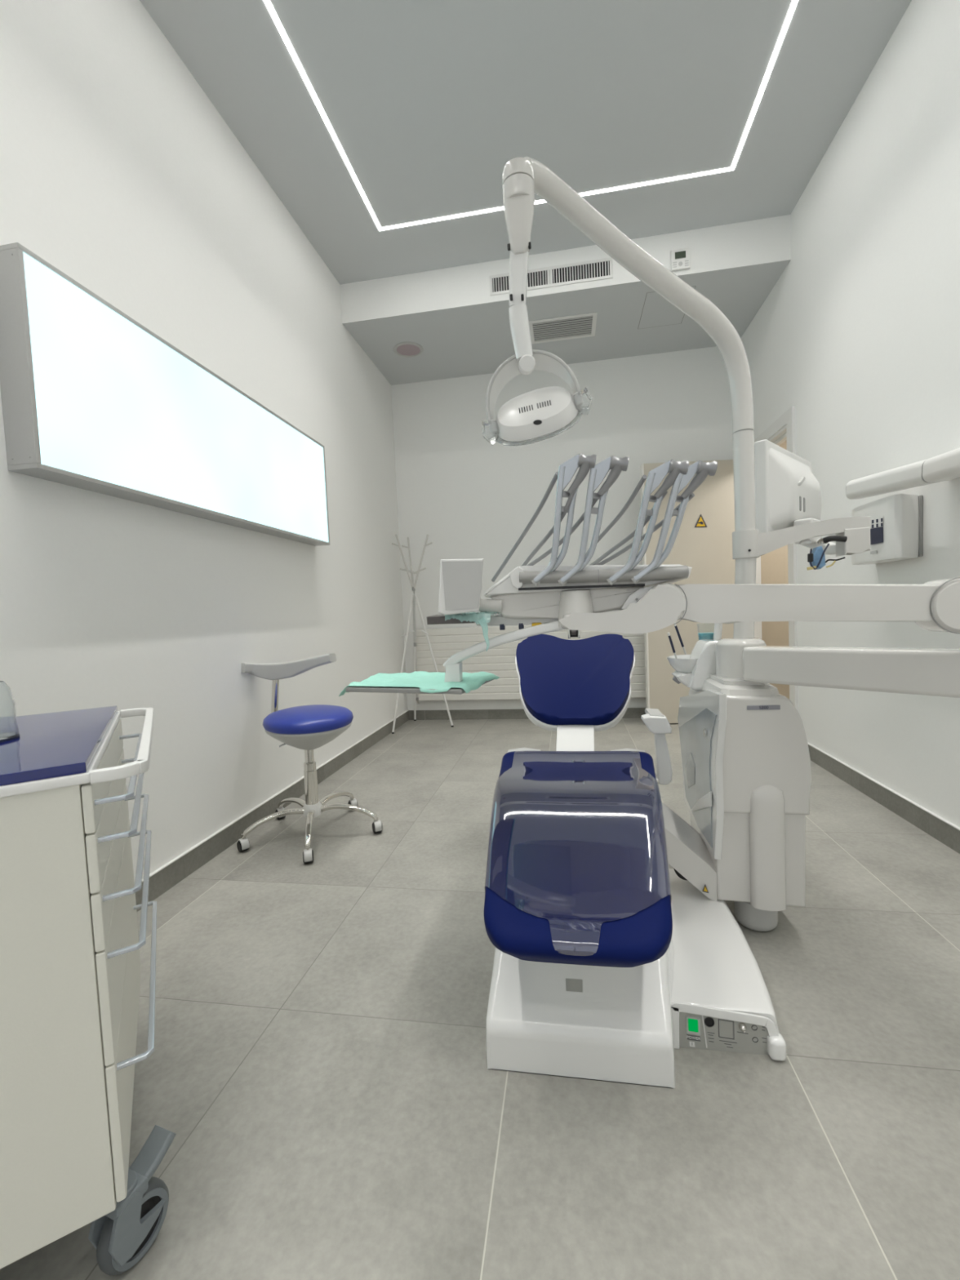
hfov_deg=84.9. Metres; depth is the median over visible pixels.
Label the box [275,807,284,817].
caster wheel
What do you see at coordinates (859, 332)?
wall
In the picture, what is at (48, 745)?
cart top
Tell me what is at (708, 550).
door
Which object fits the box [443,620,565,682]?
support arm
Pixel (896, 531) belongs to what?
control box
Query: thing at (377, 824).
caster wheel
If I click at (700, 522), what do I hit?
warning sign
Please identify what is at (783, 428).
door frame
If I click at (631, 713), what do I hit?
baseboard
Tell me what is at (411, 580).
coat rack
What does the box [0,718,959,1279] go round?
floor
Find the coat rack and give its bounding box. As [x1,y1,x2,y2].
[391,533,453,733]
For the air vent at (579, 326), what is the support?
attached to the soffit
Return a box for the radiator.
[415,625,645,703]
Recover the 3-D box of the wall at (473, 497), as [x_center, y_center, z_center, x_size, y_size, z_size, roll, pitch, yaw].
[0.771,-1.035,4.711,3.090,3.491,0.100,-2,3,10]
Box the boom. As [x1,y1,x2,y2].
[845,448,959,499]
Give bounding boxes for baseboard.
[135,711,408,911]
[408,707,646,719]
[808,744,959,853]
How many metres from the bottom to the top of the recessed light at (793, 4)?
0.005 m
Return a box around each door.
[640,459,735,723]
[760,440,789,698]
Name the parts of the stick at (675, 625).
handle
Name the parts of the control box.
plate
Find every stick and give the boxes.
[667,632,677,658]
[674,622,686,654]
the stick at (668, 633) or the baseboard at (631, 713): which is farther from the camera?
the baseboard at (631, 713)
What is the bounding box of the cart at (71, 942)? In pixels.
[0,707,176,1275]
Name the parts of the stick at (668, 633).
handle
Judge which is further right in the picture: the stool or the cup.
the cup
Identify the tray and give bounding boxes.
[345,679,493,694]
[475,613,558,625]
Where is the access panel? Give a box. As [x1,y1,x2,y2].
[637,285,696,328]
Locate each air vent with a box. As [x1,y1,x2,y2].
[488,257,613,295]
[528,311,597,343]
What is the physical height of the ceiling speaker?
0.009 m
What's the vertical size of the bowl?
0.068 m
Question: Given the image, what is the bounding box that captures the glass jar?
[0,680,19,742]
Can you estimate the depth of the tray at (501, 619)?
1.31 m
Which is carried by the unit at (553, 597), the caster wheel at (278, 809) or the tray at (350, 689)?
the tray at (350, 689)
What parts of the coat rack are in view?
leg, leg, stem, leg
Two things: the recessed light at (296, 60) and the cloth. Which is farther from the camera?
the recessed light at (296, 60)
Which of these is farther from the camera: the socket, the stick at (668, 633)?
the stick at (668, 633)
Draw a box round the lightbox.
[0,242,329,546]
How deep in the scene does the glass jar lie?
0.90 m
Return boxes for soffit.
[340,214,791,385]
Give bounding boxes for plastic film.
[444,611,500,651]
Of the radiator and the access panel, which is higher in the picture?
the access panel
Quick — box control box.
[851,493,923,564]
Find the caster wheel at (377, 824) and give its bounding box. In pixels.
[373,819,382,831]
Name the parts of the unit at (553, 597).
plate, control panel, panel, panel arm, instrument arm, rail, arm plate, swivel post, instrument arm, rail, arm plate, goose arm, instrument arm, rail, instrument arm, arm plate, rail, arm plate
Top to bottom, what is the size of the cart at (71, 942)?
0.802 m
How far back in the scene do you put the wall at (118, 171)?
2.14 m
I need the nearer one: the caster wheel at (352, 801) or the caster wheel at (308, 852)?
the caster wheel at (308, 852)
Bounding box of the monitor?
[732,439,871,569]
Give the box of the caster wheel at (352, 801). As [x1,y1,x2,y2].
[348,798,357,805]
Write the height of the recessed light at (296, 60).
0.005 m
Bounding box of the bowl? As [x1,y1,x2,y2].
[666,654,697,673]
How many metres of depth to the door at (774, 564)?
4.51 m
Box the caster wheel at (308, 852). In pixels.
[303,848,312,862]
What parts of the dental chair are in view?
headrest rail, clamp knob, backrest, seat, seat, headrest rail, armrest, armrest post, number plate, switch frame, power plate, power panel, panel frame, knob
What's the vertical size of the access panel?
0.001 m
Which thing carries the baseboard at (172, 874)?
attached to the wall at (118, 171)
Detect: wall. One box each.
[0,0,408,881]
[391,346,733,710]
[740,0,959,827]
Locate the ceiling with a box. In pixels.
[139,0,911,284]
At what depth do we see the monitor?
1.71 m
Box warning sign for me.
[694,514,706,527]
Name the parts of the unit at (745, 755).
glass door, plate, swing arm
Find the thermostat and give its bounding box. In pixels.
[670,247,690,271]
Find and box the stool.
[236,653,382,863]
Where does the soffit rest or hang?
attached to the wall at (473, 497)
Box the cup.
[697,622,714,640]
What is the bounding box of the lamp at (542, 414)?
[481,156,754,445]
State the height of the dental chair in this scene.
0.920 m
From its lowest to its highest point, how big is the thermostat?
0.128 m
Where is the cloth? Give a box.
[338,671,498,696]
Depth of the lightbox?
1.80 m
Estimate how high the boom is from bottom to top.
0.152 m
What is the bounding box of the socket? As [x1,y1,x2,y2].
[704,1017,714,1026]
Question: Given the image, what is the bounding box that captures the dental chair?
[484,629,786,1088]
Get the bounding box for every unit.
[426,453,959,682]
[666,430,959,931]
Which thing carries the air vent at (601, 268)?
attached to the soffit
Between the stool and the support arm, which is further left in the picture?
the stool
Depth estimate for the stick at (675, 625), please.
1.85 m
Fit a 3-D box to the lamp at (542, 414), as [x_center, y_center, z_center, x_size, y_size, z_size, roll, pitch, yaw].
[0.446,-0.783,1.376,0.970,0.627,0.201,-4,3,-27]
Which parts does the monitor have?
handle, bent arm, arm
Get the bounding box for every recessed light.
[263,0,504,231]
[578,0,798,195]
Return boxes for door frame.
[754,405,798,711]
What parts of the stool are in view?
leg, post, backrest, leg, seat, leg, leg, leg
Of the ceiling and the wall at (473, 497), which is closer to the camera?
the ceiling
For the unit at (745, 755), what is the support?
on the floor
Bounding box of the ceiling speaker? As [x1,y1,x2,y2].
[393,342,423,357]
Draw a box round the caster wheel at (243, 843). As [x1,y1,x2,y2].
[237,837,249,849]
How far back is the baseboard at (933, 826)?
2.41 m
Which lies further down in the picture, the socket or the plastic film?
the socket
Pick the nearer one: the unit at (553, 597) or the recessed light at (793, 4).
the unit at (553, 597)
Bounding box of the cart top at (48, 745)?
[0,706,117,786]

